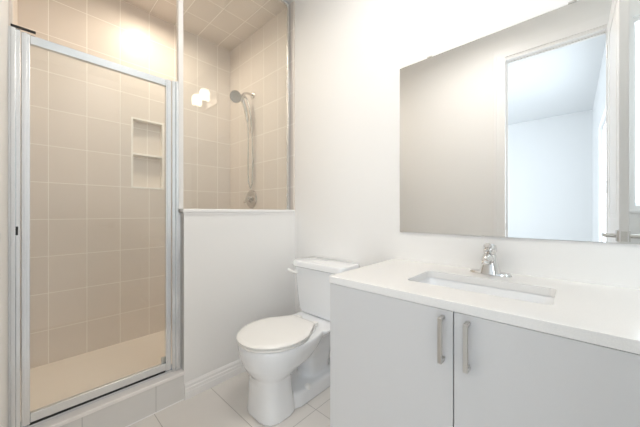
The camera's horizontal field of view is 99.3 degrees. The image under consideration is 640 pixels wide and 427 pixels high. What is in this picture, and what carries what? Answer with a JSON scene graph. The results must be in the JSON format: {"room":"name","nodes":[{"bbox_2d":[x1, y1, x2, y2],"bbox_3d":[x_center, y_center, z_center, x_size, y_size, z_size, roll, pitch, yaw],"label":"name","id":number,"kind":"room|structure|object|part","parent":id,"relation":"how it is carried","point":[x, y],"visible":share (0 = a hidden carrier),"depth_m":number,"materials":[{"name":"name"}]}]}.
{"room":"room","nodes":[
{"label":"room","id":0,"kind":"room"},
{"bbox_2d":[0,0,17,426],"bbox_3d":[-0.635,-0.310,0.460,3.657,2.734,0.111,0,0,43],"label":"wall","id":1,"kind":"structure","parent":0,"point":[4,4],"depth_m":0.91,"materials":[{"name":"white paint"}]},
{"bbox_2d":[21,32,170,426],"bbox_3d":[-1.033,0.073,1.323,0.026,1.622,0.565,0,0,43],"label":"shower door","id":2,"kind":"structure","parent":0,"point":[27,40],"depth_m":1.16,"materials":[{"name":"silver metal"}]},
{"bbox_3d":[-1.034,-0.718,1.323,0.023,0.036,0.514,0,0,43],"label":"rail","id":3,"kind":"part","parent":2,"relation":"part of","materials":[{"name":"silver metal"}]},
{"bbox_3d":[-1.034,0.853,1.323,0.023,0.037,0.514,0,0,43],"label":"rail","id":4,"kind":"part","parent":2,"relation":"part of","materials":[{"name":"silver metal"}]},
{"bbox_2d":[18,0,229,368],"bbox_3d":[-1.526,-0.310,2.299,0.150,2.734,1.595,0,0,43],"label":"wall","id":5,"kind":"structure","parent":0,"point":[97,241],"depth_m":2.08,"materials":[{"name":"beige tile"}]},
{"bbox_2d":[131,116,163,189],"bbox_3d":[-1.459,-0.486,2.298,0.059,0.575,0.242,0,0,43],"label":"shower niche","id":6,"kind":"object","parent":5,"relation":"attached to","point":[161,157],"visible":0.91,"depth_m":2.32,"materials":[{"name":"white tile"}]},
{"bbox_2d":[133,152,161,158],"bbox_3d":[-1.459,-0.479,2.299,0.058,0.016,0.214,0,0,43],"label":"shelf","id":7,"kind":"object","parent":6,"relation":"attached to","point":[134,154],"depth_m":2.29,"materials":[{"name":"white tile"}]},
{"bbox_2d":[30,330,329,426],"bbox_3d":[-0.060,1.091,1.007,3.757,0.131,1.695,0,0,43],"label":"floor","id":8,"kind":"structure","parent":0,"point":[50,383],"depth_m":1.59,"materials":[{"name":"white tile"}]},
{"bbox_2d":[34,369,184,426],"bbox_3d":[-1.031,0.977,1.337,0.122,0.160,0.658,0,0,43],"label":"shower curb","id":9,"kind":"object","parent":8,"relation":"on","point":[126,408],"visible":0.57,"depth_m":1.35,"materials":[{"name":"grey tile"}]},
{"bbox_2d":[236,256,359,425],"bbox_3d":[-0.149,0.689,1.606,0.464,0.735,0.714,0,0,43],"label":"toilet","id":10,"kind":"object","parent":8,"relation":"on","point":[286,360],"visible":0.91,"depth_m":1.47,"materials":[{"name":"white ceramic"}]},
{"bbox_3d":[-0.241,0.648,1.497,0.380,0.020,0.429,0,0,43],"label":"lid","id":11,"kind":"part","parent":10,"relation":"part of","materials":[{"name":"white plastic"}]},
{"bbox_3d":[-0.238,0.670,1.500,0.368,0.014,0.424,0,0,43],"label":"seat","id":12,"kind":"part","parent":10,"relation":"part of","materials":[{"name":"white plastic"}]},
{"bbox_3d":[-0.142,0.867,1.604,0.368,0.380,0.702,0,0,43],"label":"bowl","id":13,"kind":"part","parent":10,"relation":"part of","materials":[{"name":"white ceramic"}]},
{"bbox_3d":[-0.186,0.398,1.852,0.077,0.035,0.027,0,0,24],"label":"flush lever","id":14,"kind":"part","parent":10,"relation":"part of","materials":[{"name":"white plastic"}]},
{"bbox_3d":[0.035,0.522,1.795,0.424,0.310,0.187,0,0,43],"label":"tank","id":15,"kind":"part","parent":10,"relation":"part of","materials":[{"name":"white ceramic"}]},
{"bbox_3d":[0.030,0.344,1.790,0.452,0.044,0.201,0,0,43],"label":"tank lid","id":16,"kind":"part","parent":10,"relation":"part of","materials":[{"name":"white ceramic"}]},
{"bbox_2d":[330,283,639,426],"bbox_3d":[0.584,0.677,1.014,0.973,0.760,0.607,0,0,43],"label":"vanity cabinet","id":17,"kind":"object","parent":8,"relation":"on","point":[394,362],"visible":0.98,"depth_m":0.80,"materials":[{"name":"white laminate"}]},
{"bbox_3d":[0.227,0.625,0.988,0.485,0.654,0.019,0,0,43],"label":"door","id":18,"kind":"part","parent":17,"relation":"part of","materials":[{"name":"white laminate"}]},
{"bbox_3d":[0.367,0.383,0.823,0.012,0.137,0.032,0,0,43],"label":"handle","id":19,"kind":"part","parent":17,"relation":"part of","materials":[{"name":"silver metal"}]},
{"bbox_3d":[0.418,0.383,0.776,0.012,0.137,0.032,0,0,43],"label":"handle","id":20,"kind":"part","parent":17,"relation":"part of","materials":[{"name":"silver metal"}]},
{"bbox_2d":[329,259,639,354],"bbox_3d":[0.594,0.282,1.026,0.984,0.030,0.577,0,0,43],"label":"countertop","id":21,"kind":"structure","parent":17,"relation":"on","point":[602,315],"depth_m":0.85,"materials":[{"name":"white stone"}]},
{"bbox_2d":[419,277,554,304],"bbox_3d":[0.584,0.365,1.016,0.500,0.135,0.296,0,0,43],"label":"sink","id":22,"kind":"object","parent":21,"relation":"in","point":[524,296],"visible":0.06,"depth_m":1.08,"materials":[{"name":"white ceramic"}]},
{"bbox_2d":[469,243,511,276],"bbox_3d":[0.721,0.197,1.176,0.138,0.138,0.134,0,0,-10],"label":"faucet","id":23,"kind":"object","parent":21,"relation":"on","point":[489,261],"visible":1,"depth_m":1.15,"materials":[{"name":"silver metal"}]},
{"bbox_3d":[0.703,0.201,1.143,0.040,0.056,0.107,0,0,43],"label":"spout","id":24,"kind":"part","parent":23,"relation":"part of","materials":[{"name":"silver metal"}]},
{"bbox_3d":[0.725,0.152,1.167,0.052,0.048,0.082,0,0,43],"label":"lever","id":25,"kind":"part","parent":23,"relation":"part of","materials":[{"name":"silver metal"}]},
{"bbox_3d":[0.736,0.261,1.179,0.160,0.012,0.048,0,0,43],"label":"plate","id":26,"kind":"part","parent":23,"relation":"part of","materials":[{"name":"silver metal"}]},
{"bbox_3d":[0.585,0.625,0.656,0.484,0.654,0.019,0,0,43],"label":"door","id":27,"kind":"part","parent":17,"relation":"part of","materials":[{"name":"white laminate"}]},
{"bbox_2d":[121,0,285,51],"bbox_3d":[-1.095,-1.674,1.971,0.927,0.006,1.478,0,0,43],"label":"ceiling","id":28,"kind":"structure","parent":0,"point":[226,24],"depth_m":2.30,"materials":[{"name":"beige tile"}]},
{"bbox_2d":[179,212,294,382],"bbox_3d":[-0.524,0.528,1.884,0.110,1.057,0.840,0,0,43],"label":"wall","id":29,"kind":"structure","parent":0,"point":[235,273],"depth_m":1.74,"materials":[{"name":"white paint"}]},
{"bbox_2d":[8,23,181,426],"bbox_3d":[-1.026,0.072,1.330,0.046,1.648,0.654,0,0,43],"label":"shower door frame","id":30,"kind":"object","parent":29,"relation":"attached to","point":[14,34],"visible":0.91,"depth_m":1.10,"materials":[{"name":"silver metal"}]},
{"bbox_2d":[184,359,245,399],"bbox_3d":[-0.477,1.012,1.842,0.014,0.090,0.839,0,0,43],"label":"baseboard","id":31,"kind":"structure","parent":29,"relation":"attached to","point":[196,386],"depth_m":1.65,"materials":[{"name":"white wood"}]},
{"bbox_2d":[179,209,294,214],"bbox_3d":[-0.528,-0.005,1.878,0.128,0.033,0.842,0,0,43],"label":"trim","id":32,"kind":"structure","parent":29,"relation":"on","point":[185,211],"depth_m":1.75,"materials":[{"name":"white stone"}]},
{"bbox_2d":[176,0,289,209],"bbox_3d":[-0.532,-0.846,1.877,0.032,1.649,0.849,0,0,43],"label":"frame","id":33,"kind":"object","parent":32,"relation":"on","point":[179,3],"visible":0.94,"depth_m":1.57,"materials":[{"name":"white metal"}]},
{"bbox_3d":[-0.811,-0.846,1.575,0.032,1.649,0.027,0,0,43],"label":"post","id":34,"kind":"part","parent":33,"relation":"part of","materials":[{"name":"white metal"}]},
{"bbox_2d":[230,0,639,312],"bbox_3d":[0.426,-0.310,1.641,3.907,2.734,0.106,0,0,43],"label":"wall","id":35,"kind":"structure","parent":0,"point":[350,55],"depth_m":1.76,"materials":[{"name":"white paint"}]},
{"bbox_2d":[230,90,254,187],"bbox_3d":[-0.701,-0.671,2.460,0.089,0.899,0.224,0,0,43],"label":"shower","id":36,"kind":"object","parent":35,"relation":"attached to","point":[235,96],"visible":1,"depth_m":2.49,"materials":[{"name":"silver metal"}]},
{"bbox_2d":[243,190,256,207],"bbox_3d":[-0.663,-0.127,2.534,0.172,0.172,0.064,0,0,43],"label":"shower valve","id":37,"kind":"object","parent":35,"relation":"attached to","point":[251,198],"visible":1,"depth_m":2.52,"materials":[{"name":"silver metal"}]},
{"bbox_3d":[-0.677,-0.119,2.535,0.076,0.069,0.045,0,0,43],"label":"lever","id":38,"kind":"part","parent":37,"relation":"part of","materials":[{"name":"silver metal"}]},
{"bbox_2d":[400,0,639,243],"bbox_3d":[0.804,-0.355,1.218,0.957,0.928,0.009,0,0,43],"label":"wall mirror","id":39,"kind":"object","parent":35,"relation":"attached to","point":[530,128],"visible":1,"depth_m":1.14,"materials":[{"name":"white mirror"}]}
]}

